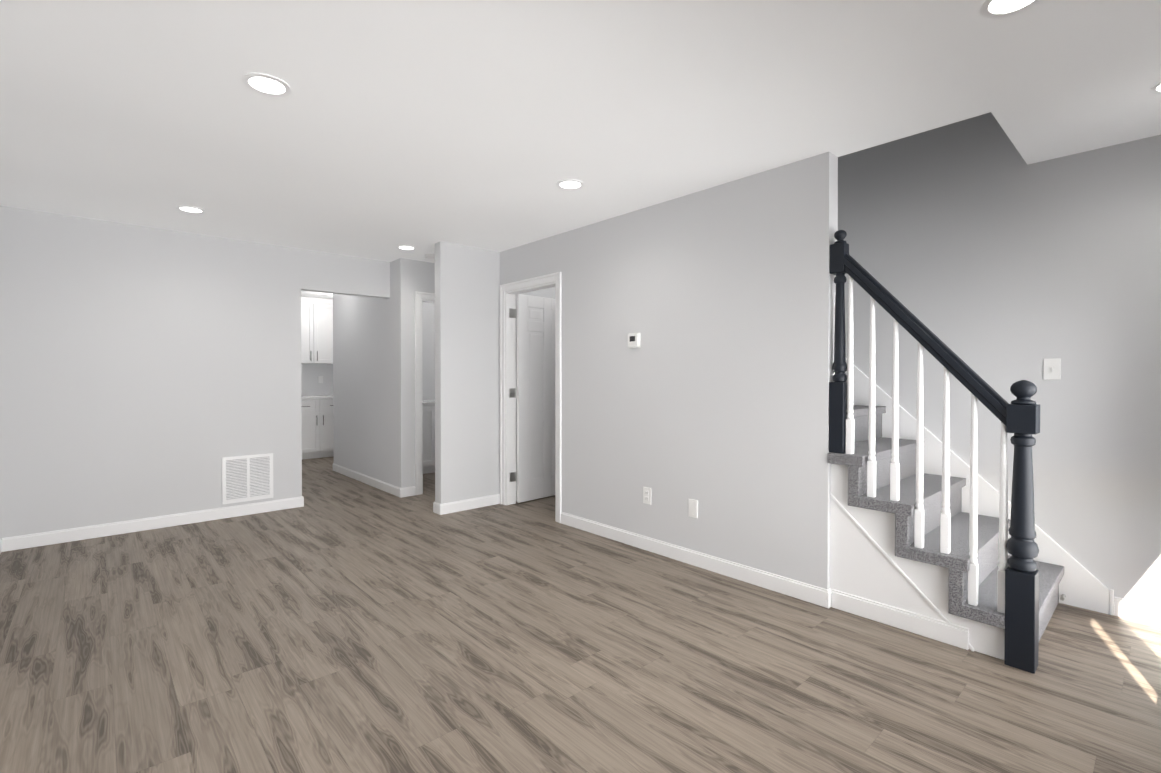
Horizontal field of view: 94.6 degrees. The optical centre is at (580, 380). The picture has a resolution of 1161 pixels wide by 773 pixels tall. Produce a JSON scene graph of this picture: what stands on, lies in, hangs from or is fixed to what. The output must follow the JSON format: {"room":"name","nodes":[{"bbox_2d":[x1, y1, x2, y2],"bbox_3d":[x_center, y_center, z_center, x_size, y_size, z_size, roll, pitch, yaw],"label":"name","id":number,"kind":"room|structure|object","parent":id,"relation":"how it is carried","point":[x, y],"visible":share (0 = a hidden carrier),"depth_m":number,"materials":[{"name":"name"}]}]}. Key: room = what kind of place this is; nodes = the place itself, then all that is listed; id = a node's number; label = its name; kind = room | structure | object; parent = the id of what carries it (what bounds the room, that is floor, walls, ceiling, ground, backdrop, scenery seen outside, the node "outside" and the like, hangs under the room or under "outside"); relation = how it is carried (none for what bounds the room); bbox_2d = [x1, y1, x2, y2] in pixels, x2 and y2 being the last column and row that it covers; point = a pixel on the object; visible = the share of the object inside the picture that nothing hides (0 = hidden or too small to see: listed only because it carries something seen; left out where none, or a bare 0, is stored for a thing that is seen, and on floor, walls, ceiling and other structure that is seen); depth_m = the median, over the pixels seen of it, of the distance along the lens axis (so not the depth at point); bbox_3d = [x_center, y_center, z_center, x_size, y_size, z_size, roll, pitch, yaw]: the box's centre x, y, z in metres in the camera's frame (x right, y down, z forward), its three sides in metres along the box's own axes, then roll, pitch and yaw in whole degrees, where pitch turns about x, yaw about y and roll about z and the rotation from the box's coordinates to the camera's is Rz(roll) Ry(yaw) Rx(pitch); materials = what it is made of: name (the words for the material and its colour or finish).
{"room":"empty living room","nodes":[
{"label":"empty living room","id":0,"kind":"room"},
{"bbox_2d":[0,206,389,539],"bbox_3d":[-3.090,-0.018,4.752,2.820,2.440,0.110,0,1,-42],"label":"wall","id":1,"kind":"structure","parent":0,"point":[147,372],"depth_m":4.29,"materials":[{"name":"paint"}]},
{"bbox_2d":[222,453,272,504],"bbox_3d":[-2.968,0.874,4.788,0.394,0.409,0.012,0,1,-42],"label":"air vent","id":2,"kind":"object","parent":1,"relation":"in","point":[247,478],"visible":1,"depth_m":4.78,"materials":[{"name":"white metal"}]},
{"bbox_2d":[301,364,332,395],"bbox_3d":[-4.243,-0.053,8.612,2.589,2.440,0.100,0,1,-42],"label":"wall","id":3,"kind":"structure","parent":0,"point":[310,384],"depth_m":8.56,"materials":[{"name":"paint"}]},
{"bbox_2d":[301,297,332,363],"bbox_3d":[-4.203,-0.764,8.337,0.916,1.006,0.343,0,1,-42],"label":"upper cabinet","id":4,"kind":"object","parent":3,"relation":"attached to","point":[317,348],"depth_m":8.24,"materials":[{"name":"white wood"}]},
{"bbox_2d":[333,260,396,485],"bbox_3d":[-2.531,-0.032,6.318,0.110,2.440,1.992,0,1,-42],"label":"wall","id":5,"kind":"structure","parent":0,"point":[364,395],"depth_m":6.17,"materials":[{"name":"paint"}]},
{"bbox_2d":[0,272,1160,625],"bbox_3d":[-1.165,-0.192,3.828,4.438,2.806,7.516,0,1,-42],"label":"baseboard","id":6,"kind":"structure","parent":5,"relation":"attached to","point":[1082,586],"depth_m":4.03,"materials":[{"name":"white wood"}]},
{"bbox_2d":[396,258,434,487],"bbox_3d":[-1.267,-0.029,6.044,1.618,2.440,0.110,0,1,-42],"label":"wall","id":7,"kind":"structure","parent":0,"point":[412,276],"depth_m":5.51,"materials":[{"name":"paint"}]},
{"bbox_2d":[422,302,434,399],"bbox_3d":[-2.290,-0.041,7.258,1.508,2.440,0.110,0,1,-42],"label":"wall","id":8,"kind":"structure","parent":0,"point":[428,348],"depth_m":7.36,"materials":[{"name":"paint"}]},
{"bbox_2d":[435,241,554,503],"bbox_3d":[-0.677,-0.023,5.374,1.641,2.440,0.110,0,1,-42],"label":"wall","id":9,"kind":"structure","parent":0,"point":[467,372],"depth_m":4.96,"materials":[{"name":"paint"}]},
{"bbox_2d":[0,456,1160,772],"bbox_3d":[-1.770,1.230,4.510,4.638,0.050,9.520,0,1,-42],"label":"floor","id":10,"kind":"structure","parent":0,"point":[340,624],"depth_m":2.30,"materials":[{"name":"plastic"}]},
{"bbox_2d":[302,397,333,458],"bbox_3d":[-4.109,0.728,8.247,0.916,0.885,0.624,0,1,-42],"label":"base cabinet","id":11,"kind":"object","parent":10,"relation":"on","point":[317,412],"depth_m":8.00,"materials":[{"name":"white wood"}]},
{"bbox_2d":[423,400,434,473],"bbox_3d":[-2.025,0.729,7.029,1.040,0.905,0.585,0,1,-42],"label":"bathroom vanity","id":12,"kind":"object","parent":10,"relation":"on","point":[428,436],"visible":0.12,"depth_m":6.76,"materials":[{"name":"white wood"}]},
{"bbox_2d":[827,230,1063,673],"bbox_3d":[1.359,-0.031,3.559,1.015,2.503,2.711,0,1,-42],"label":"staircase","id":13,"kind":"structure","parent":10,"relation":"on","point":[914,548],"depth_m":2.62,"materials":[{"name":"wood"}]},
{"bbox_2d":[0,0,1160,298],"bbox_3d":[-1.808,-1.367,4.453,4.538,0.264,9.520,0,1,-42],"label":"ceiling","id":14,"kind":"structure","parent":0,"point":[382,130],"depth_m":2.33,"materials":[{"name":"paint"}]},
{"bbox_2d":[176,205,205,213],"bbox_3d":[-2.795,-1.226,3.845,0.176,0.006,0.176,0,1,-42],"label":"recessed light","id":15,"kind":"object","parent":14,"relation":"in","point":[190,209],"visible":1,"depth_m":3.84,"materials":[{"name":"white plastic"}]},
{"bbox_2d":[242,73,291,96],"bbox_3d":[-1.285,-1.210,2.197,0.176,0.006,0.176,0,1,-42],"label":"recessed light","id":16,"kind":"object","parent":14,"relation":"in","point":[266,84],"visible":1,"depth_m":2.19,"materials":[{"name":"white plastic"}]},
{"bbox_2d":[396,245,415,249],"bbox_3d":[-1.623,-1.236,4.995,0.176,0.006,0.176,0,1,-42],"label":"recessed light","id":17,"kind":"object","parent":14,"relation":"in","point":[404,247],"visible":0.98,"depth_m":4.98,"materials":[{"name":"white plastic"}]},
{"bbox_2d":[425,254,434,258],"bbox_3d":[-1.488,-1.225,5.308,0.112,0.033,0.112,0,1,-42],"label":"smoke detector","id":18,"kind":"object","parent":14,"relation":"attached to","point":[429,256],"visible":0.83,"depth_m":5.27,"materials":[{"name":"white plastic"}]},
{"bbox_2d":[556,179,583,189],"bbox_3d":[-0.064,-1.221,3.341,0.176,0.006,0.176,0,1,-42],"label":"recessed light","id":19,"kind":"object","parent":14,"relation":"in","point":[570,184],"visible":1,"depth_m":3.34,"materials":[{"name":"white plastic"}]},
{"bbox_2d":[980,0,1040,18],"bbox_3d":[1.372,-1.206,1.695,0.176,0.006,0.176,0,1,-42],"label":"recessed light","id":20,"kind":"object","parent":14,"relation":"in","point":[992,9],"visible":1,"depth_m":1.73,"materials":[{"name":"white plastic"}]},
{"bbox_2d":[1148,81,1160,93],"bbox_3d":[2.434,-1.210,2.175,0.176,0.006,0.176,0,1,-42],"label":"recessed light","id":21,"kind":"object","parent":14,"relation":"in","point":[1155,88],"visible":0.92,"depth_m":2.23,"materials":[{"name":"white plastic"}]},
{"bbox_2d":[500,152,837,588],"bbox_3d":[0.013,-0.014,4.404,0.110,2.440,4.040,0,1,-42],"label":"wall","id":22,"kind":"structure","parent":0,"point":[711,394],"depth_m":3.42,"materials":[{"name":"paint"}]},
{"bbox_2d":[509,308,516,481],"bbox_3d":[-0.653,0.143,5.175,0.086,1.674,0.012,0,1,-42],"label":"closet door hinges","id":23,"kind":"object","parent":22,"relation":"attached to","point":[513,391],"visible":1,"depth_m":5.17,"materials":[{"name":"silver metal"}]},
{"bbox_2d":[516,294,554,502],"bbox_3d":[-0.346,0.174,5.449,0.035,2.020,0.745,1,1,45],"label":"closet door","id":24,"kind":"structure","parent":22,"relation":"in","point":[535,397],"depth_m":5.33,"materials":[{"name":"white wood"}]},
{"bbox_2d":[628,333,639,347],"bbox_3d":[0.384,-0.290,3.889,0.026,0.108,0.112,0,1,-42],"label":"thermostat","id":25,"kind":"object","parent":22,"relation":"attached to","point":[633,340],"visible":1,"depth_m":3.87,"materials":[{"name":"white plastic"}]},
{"bbox_2d":[643,487,650,504],"bbox_3d":[0.473,0.821,3.813,0.010,0.116,0.072,0,1,-42],"label":"electrical outlet","id":26,"kind":"object","parent":22,"relation":"attached to","point":[646,495],"visible":1,"depth_m":3.81,"materials":[{"name":"white plastic"}]},
{"bbox_2d":[688,499,697,517],"bbox_3d":[0.739,0.842,3.520,0.009,0.116,0.072,0,1,-42],"label":"electrical outlet","id":27,"kind":"object","parent":22,"relation":"attached to","point":[692,508],"visible":1,"depth_m":3.52,"materials":[{"name":"white plastic"}]},
{"bbox_2d":[838,112,1160,605],"bbox_3d":[-0.087,-0.659,6.014,0.100,3.700,9.520,0,1,-42],"label":"wall","id":28,"kind":"structure","parent":0,"point":[983,250],"depth_m":2.99,"materials":[{"name":"paint"}]},
{"bbox_2d":[1043,358,1060,379],"bbox_3d":[2.602,-0.062,2.958,0.018,0.116,0.072,0,1,-42],"label":"light switch","id":29,"kind":"object","parent":28,"relation":"attached to","point":[1051,369],"visible":1,"depth_m":2.96,"materials":[{"name":"white plastic"}]}
]}

